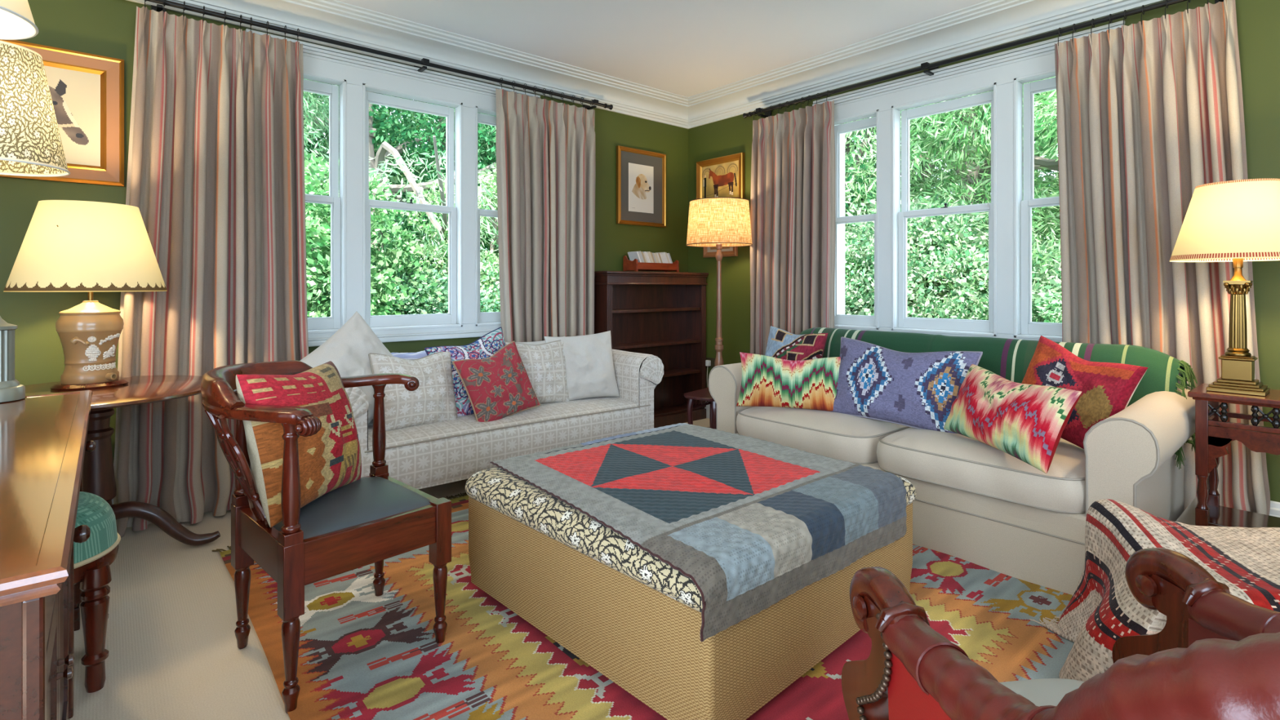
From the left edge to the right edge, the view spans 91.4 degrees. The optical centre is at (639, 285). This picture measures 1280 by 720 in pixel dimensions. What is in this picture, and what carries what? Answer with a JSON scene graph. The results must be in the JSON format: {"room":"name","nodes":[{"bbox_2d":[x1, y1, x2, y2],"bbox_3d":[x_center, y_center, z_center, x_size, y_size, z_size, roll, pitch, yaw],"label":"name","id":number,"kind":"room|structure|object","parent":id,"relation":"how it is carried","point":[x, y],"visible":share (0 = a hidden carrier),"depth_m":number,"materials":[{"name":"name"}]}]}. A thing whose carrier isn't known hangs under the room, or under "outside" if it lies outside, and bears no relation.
{"room":"living room","nodes":[
{"label":"living room","id":0,"kind":"room"},
{"bbox_2d":[0,0,688,460],"bbox_3d":[-1.884,-0.210,3.822,6.397,2.720,0.260,0,0,-40],"label":"wall","id":1,"kind":"structure","parent":0,"point":[104,28],"depth_m":3.05,"materials":[{"name":"green paint"}]},
{"bbox_2d":[0,40,124,186],"bbox_3d":[-2.843,-0.796,2.799,0.820,0.618,0.034,0,0,-40],"label":"framed picture","id":2,"kind":"object","parent":1,"relation":"attached to","point":[86,90],"visible":0.49,"depth_m":2.98,"materials":[{"name":"gold wood"}]},
{"bbox_2d":[44,65,100,166],"bbox_3d":[-2.847,-0.796,2.803,0.644,0.442,0.001,0,0,-40],"label":"artwork","id":3,"kind":"object","parent":2,"relation":"attached to","point":[75,95],"depth_m":2.96},
{"bbox_2d":[146,0,613,110],"bbox_3d":[-1.417,-1.393,3.955,3.070,0.080,0.138,0,0,-40],"label":"curtain rod","id":4,"kind":"object","parent":1,"relation":"attached to","point":[158,8],"visible":0.8,"depth_m":3.70,"materials":[{"name":"black metal"}]},
{"bbox_2d":[113,0,308,537],"bbox_3d":[-2.113,-0.145,3.174,0.870,2.567,0.286,0,0,-40],"label":"curtain","id":5,"kind":"object","parent":4,"relation":"hanging from","point":[215,168],"visible":0.8,"depth_m":3.18,"materials":[{"name":"fabric"}]},
{"bbox_2d":[495,77,595,342],"bbox_3d":[-0.653,-0.143,4.524,0.840,2.562,0.152,0,0,-42],"label":"curtain","id":6,"kind":"object","parent":4,"relation":"hanging from","point":[545,149],"visible":0.77,"depth_m":4.49,"materials":[{"name":"fabric"}]},
{"bbox_2d":[245,28,540,346],"bbox_3d":[-1.534,-0.526,4.114,1.876,1.752,0.350,0,0,-40],"label":"window","id":7,"kind":"structure","parent":1,"relation":"in","point":[354,74],"depth_m":3.91,"materials":[{"name":"white paint"}]},
{"bbox_2d":[126,0,688,128],"bbox_3d":[-1.706,-1.491,3.606,5.887,0.158,0.300,0,0,-40],"label":"trim","id":8,"kind":"structure","parent":1,"relation":"attached to","point":[334,20],"depth_m":3.98,"materials":[{"name":"white paint"}]},
{"bbox_2d":[616,145,666,227],"bbox_3d":[0.019,-0.821,5.245,0.530,0.632,0.030,0,0,-40],"label":"framed picture","id":9,"kind":"object","parent":1,"relation":"attached to","point":[641,175],"visible":1,"depth_m":5.24,"materials":[{"name":"gold wood"}]},
{"bbox_2d":[69,417,710,719],"bbox_3d":[0.369,1.210,1.137,6.437,0.120,7.250,0,0,-40],"label":"floor","id":10,"kind":"structure","parent":0,"point":[171,642],"depth_m":2.01,"materials":[{"name":"carpet"}]},
{"bbox_2d":[0,390,96,719],"bbox_3d":[-1.576,0.759,1.317,0.638,0.782,1.834,0,0,-40],"label":"desk","id":11,"kind":"object","parent":10,"relation":"on","point":[43,443],"visible":0.96,"depth_m":1.06,"materials":[{"name":"brown wood"}]},
{"bbox_2d":[0,40,70,402],"bbox_3d":[-2.080,-0.197,2.008,0.368,1.130,0.368,0,0,-4],"label":"lamp","id":12,"kind":"object","parent":11,"relation":"on","point":[31,144],"visible":1,"depth_m":1.99,"materials":[{"name":"fabric"}]},
{"bbox_2d":[74,491,120,693],"bbox_3d":[-1.762,0.887,1.783,0.430,0.525,0.384,0,0,-40],"label":"stool","id":13,"kind":"object","parent":10,"relation":"on","point":[94,557],"visible":0.38,"depth_m":1.77,"materials":[{"name":"fabric"}]},
{"bbox_2d":[24,375,220,545],"bbox_3d":[-2.251,0.787,2.582,0.860,0.715,0.860,0,0,-40],"label":"round table","id":14,"kind":"object","parent":10,"relation":"on","point":[99,479],"visible":0.45,"depth_m":2.58,"materials":[{"name":"brown wood"}]},
{"bbox_2d":[3,200,167,390],"bbox_3d":[-2.355,0.042,2.677,0.524,0.775,0.524,0,0,-40],"label":"lamp","id":15,"kind":"object","parent":14,"relation":"on","point":[68,246],"visible":1,"depth_m":2.57,"materials":[{"name":"beige fabric"}]},
{"bbox_2d":[344,348,663,488],"bbox_3d":[-0.856,0.779,3.720,2.090,0.743,0.704,0,0,-40],"label":"sofa","id":16,"kind":"object","parent":10,"relation":"on","point":[425,455],"visible":0.38,"depth_m":3.42,"materials":[{"name":"fabric"}]},
{"bbox_2d":[300,311,392,423],"bbox_3d":[-1.495,0.475,3.272,0.250,0.678,0.696,0,0,37],"label":"cushion","id":17,"kind":"object","parent":16,"relation":"on","point":[348,348],"visible":0.41,"depth_m":3.22,"materials":[{"name":"grey fabric"}]},
{"bbox_2d":[391,350,427,359],"bbox_3d":[-1.153,0.491,3.838,1.030,0.211,0.164,0,0,-40],"label":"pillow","id":18,"kind":"object","parent":16,"relation":"on","point":[410,356],"visible":0.13,"depth_m":3.64,"materials":[{"name":"white fabric"}]},
{"bbox_2d":[368,351,457,431],"bbox_3d":[-1.210,0.565,3.374,0.225,0.428,0.482,0,0,44],"label":"cushion","id":19,"kind":"object","parent":16,"relation":"on","point":[433,401],"visible":0.8,"depth_m":3.30,"materials":[{"name":"fabric"}]},
{"bbox_2d":[424,327,505,416],"bbox_3d":[-0.960,0.525,3.690,0.582,0.538,0.213,0,0,-44],"label":"cushion","id":20,"kind":"object","parent":16,"relation":"on","point":[488,344],"visible":0.3,"depth_m":3.60,"materials":[{"name":"fabric"}]},
{"bbox_2d":[452,341,540,422],"bbox_3d":[-0.807,0.565,3.572,0.204,0.470,0.502,0,0,44],"label":"cushion","id":21,"kind":"object","parent":16,"relation":"on","point":[498,386],"visible":0.92,"depth_m":3.50,"materials":[{"name":"fabric"}]},
{"bbox_2d":[504,339,568,404],"bbox_3d":[-0.643,0.550,3.924,0.429,0.417,0.207,0,0,-31],"label":"cushion","id":22,"kind":"object","parent":16,"relation":"on","point":[544,364],"visible":0.65,"depth_m":3.88,"materials":[{"name":"fabric"}]},
{"bbox_2d":[515,336,565,345],"bbox_3d":[-0.630,0.535,4.079,0.417,0.388,0.171,0,0,-36],"label":"cushion","id":23,"kind":"object","parent":16,"relation":"on","point":[535,343],"visible":0.04,"depth_m":4.05,"materials":[{"name":"grey fabric"}]},
{"bbox_2d":[544,330,619,400],"bbox_3d":[-0.378,0.535,4.111,0.490,0.461,0.230,0,0,-18],"label":"cushion","id":24,"kind":"object","parent":16,"relation":"on","point":[589,366],"visible":0.73,"depth_m":4.06,"materials":[{"name":"grey fabric"}]},
{"bbox_2d":[212,492,1074,719],"bbox_3d":[0.102,1.143,2.317,2.475,0.012,3.151,0,0,-40],"label":"rug","id":25,"kind":"object","parent":10,"relation":"on","point":[363,655],"visible":0.18,"depth_m":1.97,"materials":[{"name":"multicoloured carpet"}]},
{"bbox_2d":[200,360,451,714],"bbox_3d":[-0.976,0.702,2.014,0.653,0.896,0.703,0,0,43],"label":"chair","id":26,"kind":"object","parent":25,"relation":"on","point":[377,517],"visible":0.84,"depth_m":1.84,"materials":[{"name":"brown wood"}]},
{"bbox_2d":[235,360,361,527],"bbox_3d":[-1.060,0.472,1.986,0.234,0.443,0.465,0,0,12],"label":"cushion","id":27,"kind":"object","parent":26,"relation":"on","point":[330,459],"visible":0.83,"depth_m":1.87,"materials":[{"name":"multicoloured fabric"}]},
{"bbox_2d":[465,466,916,719],"bbox_3d":[0.174,0.910,2.292,1.170,0.462,1.202,0,0,-43],"label":"ottoman","id":28,"kind":"object","parent":25,"relation":"on","point":[634,618],"visible":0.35,"depth_m":1.76,"materials":[{"name":"fabric"}]},
{"bbox_2d":[489,422,906,641],"bbox_3d":[0.178,0.764,2.268,1.210,0.198,1.185,0,0,-43],"label":"quilt","id":29,"kind":"object","parent":28,"relation":"on","point":[753,522],"visible":1,"depth_m":1.97,"materials":[{"name":"fabric"}]},
{"bbox_2d":[594,271,708,427],"bbox_3d":[0.093,0.519,5.135,1.108,1.262,0.251,0,0,-40],"label":"bookcase","id":30,"kind":"object","parent":10,"relation":"on","point":[662,315],"visible":0.59,"depth_m":5.30,"materials":[{"name":"brown wood"}]},
{"bbox_2d":[622,255,679,271],"bbox_3d":[0.096,-0.179,5.177,0.470,0.134,0.174,0,0,-40],"label":"tray","id":31,"kind":"object","parent":30,"relation":"on","point":[628,264],"visible":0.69,"depth_m":5.08,"materials":[{"name":"brown wood"}]},
{"bbox_2d":[627,251,641,262],"bbox_3d":[-0.038,-0.207,5.063,0.070,0.137,0.118,0,0,-40],"label":"booklet","id":32,"kind":"object","parent":31,"relation":"in","point":[632,255],"visible":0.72,"depth_m":5.04,"materials":[{"name":"white paper"}]},
{"bbox_2d":[639,250,644,262],"bbox_3d":[-0.013,-0.209,5.084,0.072,0.141,0.118,0,0,-40],"label":"booklet","id":33,"kind":"object","parent":31,"relation":"in","point":[639,251],"visible":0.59,"depth_m":5.03,"materials":[{"name":"grey paper"}]},
{"bbox_2d":[642,251,648,262],"bbox_3d":[0.025,-0.208,5.116,0.071,0.139,0.118,0,0,-40],"label":"booklet","id":34,"kind":"object","parent":31,"relation":"in","point":[642,251],"visible":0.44,"depth_m":5.07,"materials":[{"name":"white paper"}]},
{"bbox_2d":[655,252,668,262],"bbox_3d":[0.187,-0.209,5.255,0.072,0.141,0.118,0,0,-40],"label":"booklet","id":35,"kind":"object","parent":31,"relation":"in","point":[655,252],"visible":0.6,"depth_m":5.21,"materials":[{"name":"white paper"}]},
{"bbox_2d":[684,387,715,429],"bbox_3d":[0.514,0.950,4.357,0.300,0.410,0.450,0,0,38],"label":"table","id":36,"kind":"object","parent":10,"relation":"on","point":[704,394],"visible":0.41,"depth_m":4.29,"materials":[{"name":"brown wood"}]},
{"bbox_2d":[685,196,752,427],"bbox_3d":[0.611,0.249,4.828,0.510,1.803,0.510,0,0,-40],"label":"floor lamp","id":37,"kind":"object","parent":10,"relation":"on","point":[721,222],"visible":0.9,"depth_m":4.64,"materials":[{"name":"beige fabric"}]},
{"bbox_2d":[708,362,1197,595],"bbox_3d":[1.442,0.725,3.243,1.036,0.838,2.115,0,0,-40],"label":"sofa","id":38,"kind":"object","parent":10,"relation":"on","point":[975,502],"visible":0.56,"depth_m":2.53,"materials":[{"name":"fabric"}]},
{"bbox_2d":[736,351,840,411],"bbox_3d":[0.843,0.530,3.435,0.621,0.296,0.176,0,0,20],"label":"cushion","id":39,"kind":"object","parent":38,"relation":"on","point":[766,380],"visible":0.88,"depth_m":3.39,"materials":[{"name":"fabric"}]},
{"bbox_2d":[764,325,827,360],"bbox_3d":[0.957,0.460,3.934,0.189,0.392,0.429,0,0,-37],"label":"cushion","id":40,"kind":"object","parent":38,"relation":"on","point":[781,344],"visible":0.56,"depth_m":3.87,"materials":[{"name":"fabric"}]},
{"bbox_2d":[736,406,906,462],"bbox_3d":[1.075,0.758,3.492,0.802,0.179,0.859,0,0,-40],"label":"seat cushion","id":41,"kind":"object","parent":38,"relation":"on","point":[842,437],"depth_m":3.17,"materials":[{"name":"fabric"}]},
{"bbox_2d":[826,337,982,433],"bbox_3d":[1.290,0.495,3.139,0.235,0.426,0.740,0,0,-42],"label":"cushion","id":42,"kind":"object","parent":38,"relation":"on","point":[917,390],"visible":0.83,"depth_m":3.05,"materials":[{"name":"fabric"}]},
{"bbox_2d":[876,426,1085,511],"bbox_3d":[1.630,0.759,2.842,0.802,0.178,0.859,0,0,-40],"label":"seat cushion","id":43,"kind":"object","parent":38,"relation":"on","point":[957,462],"depth_m":2.56,"materials":[{"name":"fabric"}]},
{"bbox_2d":[800,327,1197,469],"bbox_3d":[1.751,0.521,3.456,0.357,0.496,1.986,0,0,-40],"label":"throw","id":44,"kind":"object","parent":38,"relation":"on","point":[1010,359],"visible":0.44,"depth_m":3.15,"materials":[{"name":"green fabric"}]},
{"bbox_2d":[943,364,1081,473],"bbox_3d":[1.502,0.525,2.585,0.204,0.328,0.613,0,0,-9],"label":"cushion","id":45,"kind":"object","parent":38,"relation":"on","point":[1025,422],"visible":1,"depth_m":2.45,"materials":[{"name":"fabric"}]},
{"bbox_2d":[1021,335,1148,448],"bbox_3d":[1.837,0.465,2.670,0.193,0.478,0.503,0,0,-24],"label":"cushion","id":46,"kind":"object","parent":38,"relation":"on","point":[1107,388],"visible":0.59,"depth_m":2.57,"materials":[{"name":"fabric"}]},
{"bbox_2d":[841,547,1279,719],"bbox_3d":[0.708,0.687,0.776,0.668,0.940,0.822,0,0,-8],"label":"leather armchair","id":47,"kind":"object","parent":10,"relation":"on","point":[1215,655],"visible":1,"depth_m":0.87,"materials":[{"name":"leather"}]},
{"bbox_2d":[1187,383,1279,527],"bbox_3d":[2.600,0.785,2.237,0.330,0.730,0.925,0,0,-40],"label":"side table","id":48,"kind":"object","parent":10,"relation":"on","point":[1213,436],"visible":0.8,"depth_m":2.45,"materials":[{"name":"brown wood"}]},
{"bbox_2d":[1169,178,1279,396],"bbox_3d":[2.377,0.007,2.483,0.427,0.825,0.427,0,0,-40],"label":"table lamp","id":49,"kind":"object","parent":48,"relation":"on","point":[1237,221],"visible":1,"depth_m":2.42,"materials":[{"name":"gold metal"}]},
{"bbox_2d":[1207,505,1279,527],"bbox_3d":[2.600,0.939,2.237,0.290,0.022,0.885,0,0,-40],"label":"shelf","id":50,"kind":"object","parent":48,"relation":"attached to","point":[1220,516],"depth_m":2.49,"materials":[{"name":"brown wood"}]},
{"bbox_2d":[336,0,987,97],"bbox_3d":[0.380,-1.720,1.278,6.737,0.300,7.550,0,0,-40],"label":"ceiling","id":51,"kind":"structure","parent":0,"point":[687,48],"depth_m":3.78,"materials":[{"name":"white paint"}]},
{"bbox_2d":[0,0,39,39],"bbox_3d":[-1.657,-1.109,1.478,0.337,0.923,0.337,0,0,-40],"label":"pendant lamp","id":52,"kind":"object","parent":51,"relation":"hanging from","point":[16,20],"visible":1,"depth_m":1.63,"materials":[{"name":"beige fabric"}]},
{"bbox_2d":[688,0,1279,502],"bbox_3d":[2.790,-0.210,3.072,0.260,2.720,6.950,0,0,-40],"label":"wall","id":53,"kind":"structure","parent":0,"point":[1258,21],"depth_m":2.88,"materials":[{"name":"green paint"}]},
{"bbox_2d":[705,357,715,387],"bbox_3d":[0.612,0.879,5.379,0.054,0.507,0.153,0,0,-40],"label":"wall socket","id":54,"kind":"object","parent":53,"relation":"attached to","point":[709,362],"visible":0.59,"depth_m":5.40,"materials":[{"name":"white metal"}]},
{"bbox_2d":[696,152,744,199],"bbox_3d":[0.675,-0.885,5.310,0.036,0.410,0.525,0,0,-40],"label":"framed picture","id":55,"kind":"object","parent":53,"relation":"attached to","point":[721,176],"visible":0.93,"depth_m":5.29,"materials":[{"name":"gold wood"}]},
{"bbox_2d":[702,160,738,198],"bbox_3d":[0.679,-0.885,5.314,0.001,0.306,0.421,0,0,-40],"label":"artwork","id":56,"kind":"object","parent":55,"relation":"attached to","point":[722,180],"depth_m":5.30},
{"bbox_2d":[702,246,737,257],"bbox_3d":[0.679,-0.385,5.313,0.026,0.280,0.380,0,0,-40],"label":"framed picture","id":57,"kind":"object","parent":53,"relation":"attached to","point":[708,252],"visible":0.16,"depth_m":5.29,"materials":[{"name":"beige wood"}]},
{"bbox_2d":[707,247,733,252],"bbox_3d":[0.679,-0.385,5.314,0.001,0.190,0.290,0,0,-40],"label":"artwork","id":58,"kind":"object","parent":57,"relation":"attached to","point":[709,249],"depth_m":5.29},
{"bbox_2d":[688,0,1165,128],"bbox_3d":[2.496,-1.491,2.986,0.300,0.158,6.700,0,0,-40],"label":"trim","id":59,"kind":"structure","parent":53,"relation":"attached to","point":[988,24],"depth_m":3.96,"materials":[{"name":"white paint"}]},
{"bbox_2d":[812,20,1124,342],"bbox_3d":[1.998,-0.476,4.008,0.330,1.772,1.856,0,0,-40],"label":"window","id":60,"kind":"structure","parent":53,"relation":"in","point":[1004,73],"depth_m":3.80,"materials":[{"name":"white paint"}]},
{"bbox_2d":[742,0,1223,118],"bbox_3d":[1.861,-1.345,3.850,0.138,0.080,3.070,0,0,-40],"label":"curtain rod","id":61,"kind":"object","parent":53,"relation":"attached to","point":[926,65],"visible":0.85,"depth_m":3.67,"materials":[{"name":"black metal"}]},
{"bbox_2d":[750,90,835,355],"bbox_3d":[1.103,-0.118,4.646,0.163,2.512,0.755,0,0,-40],"label":"curtain","id":62,"kind":"object","parent":61,"relation":"hanging from","point":[793,201],"visible":0.73,"depth_m":4.59,"materials":[{"name":"fabric"}]},
{"bbox_2d":[1054,0,1270,515],"bbox_3d":[2.462,-0.118,3.020,0.191,2.512,0.816,0,0,-39],"label":"curtain","id":63,"kind":"object","parent":61,"relation":"hanging from","point":[1150,113],"visible":0.59,"depth_m":3.02,"materials":[{"name":"fabric"}]},
{"bbox_2d":[704,400,1279,517],"bbox_3d":[2.602,1.059,3.076,0.022,0.182,6.700,0,0,-40],"label":"baseboard","id":64,"kind":"structure","parent":53,"relation":"attached to","point":[1274,510],"depth_m":2.80,"materials":[{"name":"white paint"}]},
{"label":"outside","id":65,"kind":"structure","parent":0,"visible":0},
{"bbox_3d":[0.556,1.700,7.049,70.000,0.200,70.000,0,0,-40],"label":"lawn","id":66,"kind":"structure","parent":65,"visible":0},
{"bbox_2d":[303,93,329,223],"bbox_3d":[-9.102,-3.274,11.208,7.867,9.755,7.600,0,0,-40],"label":"tree","id":67,"kind":"object","parent":66,"relation":"on","point":[308,143],"visible":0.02,"depth_m":11.24,"materials":[{"name":"green plant"}]},
{"bbox_2d":[302,78,397,244],"bbox_3d":[-6.803,-2.222,9.483,5.561,7.652,5.650,0,0,-11],"label":"conifer tree","id":68,"kind":"object","parent":66,"relation":"on","point":[322,114],"visible":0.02,"depth_m":8.64,"materials":[{"name":"green plant"}]},
{"bbox_2d":[304,151,444,317],"bbox_3d":[-4.140,0.044,7.084,3.444,3.118,3.264,0,0,-40],"label":"bush","id":69,"kind":"object","parent":66,"relation":"on","point":[318,234],"visible":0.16,"depth_m":6.86,"materials":[{"name":"green plant"}]},
{"bbox_2d":[305,95,488,240],"bbox_3d":[-6.759,-3.443,13.828,7.569,10.095,7.496,0,0,-40],"label":"tree","id":70,"kind":"object","parent":66,"relation":"on","point":[326,140],"visible":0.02,"depth_m":12.87,"materials":[{"name":"green plant"}]},
{"bbox_2d":[302,80,499,294],"bbox_3d":[-3.978,-2.337,9.571,5.634,7.882,6.221,0,0,19],"label":"conifer tree","id":71,"kind":"object","parent":66,"relation":"on","point":[385,153],"visible":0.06,"depth_m":8.57,"materials":[{"name":"green plant"}]},
{"bbox_2d":[303,79,498,307],"bbox_3d":[-3.502,-2.166,11.712,5.668,7.542,6.116,0,0,-38],"label":"tree","id":72,"kind":"object","parent":66,"relation":"on","point":[406,135],"visible":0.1,"depth_m":9.57,"materials":[{"name":"green plant"}]},
{"bbox_2d":[306,258,500,317],"bbox_3d":[-2.964,0.630,8.072,2.970,2.026,3.030,0,0,-8],"label":"bush","id":73,"kind":"object","parent":66,"relation":"on","point":[444,282],"visible":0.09,"depth_m":7.28,"materials":[{"name":"green plant"}]},
{"bbox_2d":[374,108,496,272],"bbox_3d":[-2.790,-3.524,15.746,7.507,10.257,6.932,0,0,-12],"label":"tree","id":74,"kind":"object","parent":66,"relation":"on","point":[413,117],"visible":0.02,"depth_m":14.62,"materials":[{"name":"green plant"}]},
{"bbox_2d":[386,163,500,311],"bbox_3d":[-2.051,-0.165,9.212,3.226,3.536,3.191,0,0,-40],"label":"bush","id":75,"kind":"object","parent":66,"relation":"on","point":[491,182],"visible":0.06,"depth_m":8.76,"materials":[{"name":"green plant"}]},
{"bbox_2d":[844,122,876,214],"bbox_3d":[2.671,-3.293,15.589,7.431,9.794,7.967,0,0,-40],"label":"tree","id":76,"kind":"object","parent":66,"relation":"on","point":[868,148],"visible":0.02,"depth_m":14.64,"materials":[{"name":"green plant"}]},
{"bbox_2d":[844,231,934,318],"bbox_3d":[2.734,0.419,8.756,2.929,2.370,2.885,0,0,5],"label":"bush","id":77,"kind":"object","parent":66,"relation":"on","point":[858,267],"visible":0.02,"depth_m":7.90,"materials":[{"name":"green plant"}]},
{"bbox_2d":[844,104,991,306],"bbox_3d":[3.498,-2.005,11.164,6.072,7.216,5.334,0,0,-40],"label":"tree","id":78,"kind":"object","parent":66,"relation":"on","point":[863,166],"visible":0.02,"depth_m":10.35,"materials":[{"name":"green plant"}]},
{"bbox_2d":[844,96,1058,282],"bbox_3d":[6.206,-3.161,13.064,7.628,9.530,7.256,0,0,-40],"label":"tree","id":79,"kind":"object","parent":66,"relation":"on","point":[854,148],"visible":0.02,"depth_m":11.83,"materials":[{"name":"green plant"}]},
{"bbox_2d":[844,191,1062,322],"bbox_3d":[3.558,0.283,7.571,3.513,2.734,3.204,0,0,-6],"label":"bush","id":80,"kind":"object","parent":66,"relation":"on","point":[916,267],"visible":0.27,"depth_m":6.73,"materials":[{"name":"green plant"}]},
{"bbox_2d":[844,80,1062,321],"bbox_3d":[4.610,-2.229,8.788,6.152,7.669,6.378,0,0,33],"label":"cedar tree","id":81,"kind":"object","parent":66,"relation":"on","point":[1043,162],"visible":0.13,"depth_m":7.58,"materials":[{"name":"green plant"}]},
{"bbox_2d":[900,76,1061,322],"bbox_3d":[5.572,-2.051,7.073,5.187,7.310,5.179,0,0,6],"label":"conifer tree","id":82,"kind":"object","parent":66,"relation":"on","point":[982,146],"visible":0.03,"depth_m":7.46,"materials":[{"name":"green plant"}]},
{"bbox_2d":[926,90,1058,237],"bbox_3d":[8.707,-3.176,10.418,7.402,9.561,7.143,0,0,33],"label":"tree","id":83,"kind":"object","parent":66,"relation":"on","point":[1040,143],"visible":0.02,"depth_m":10.45,"materials":[{"name":"green plant"}]},
{"bbox_2d":[941,272,1062,323],"bbox_3d":[4.112,0.753,6.128,2.547,1.818,2.425,0,0,-9],"label":"bush","id":84,"kind":"object","parent":66,"relation":"on","point":[1042,308],"visible":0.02,"depth_m":5.91,"materials":[{"name":"green plant"}]},
{"bbox_3d":[1.775,0.963,1.664,0.750,0.375,0.440,0,0,10],"label":"footstool","id":85,"kind":"object","parent":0,"visible":0},
{"bbox_2d":[1029,498,1279,681],"bbox_3d":[1.756,0.900,1.665,1.137,0.478,0.914,0,0,10],"label":"throw","id":86,"kind":"object","parent":85,"relation":"on","point":[1102,609],"visible":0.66,"depth_m":1.74,"materials":[{"name":"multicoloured fabric"}]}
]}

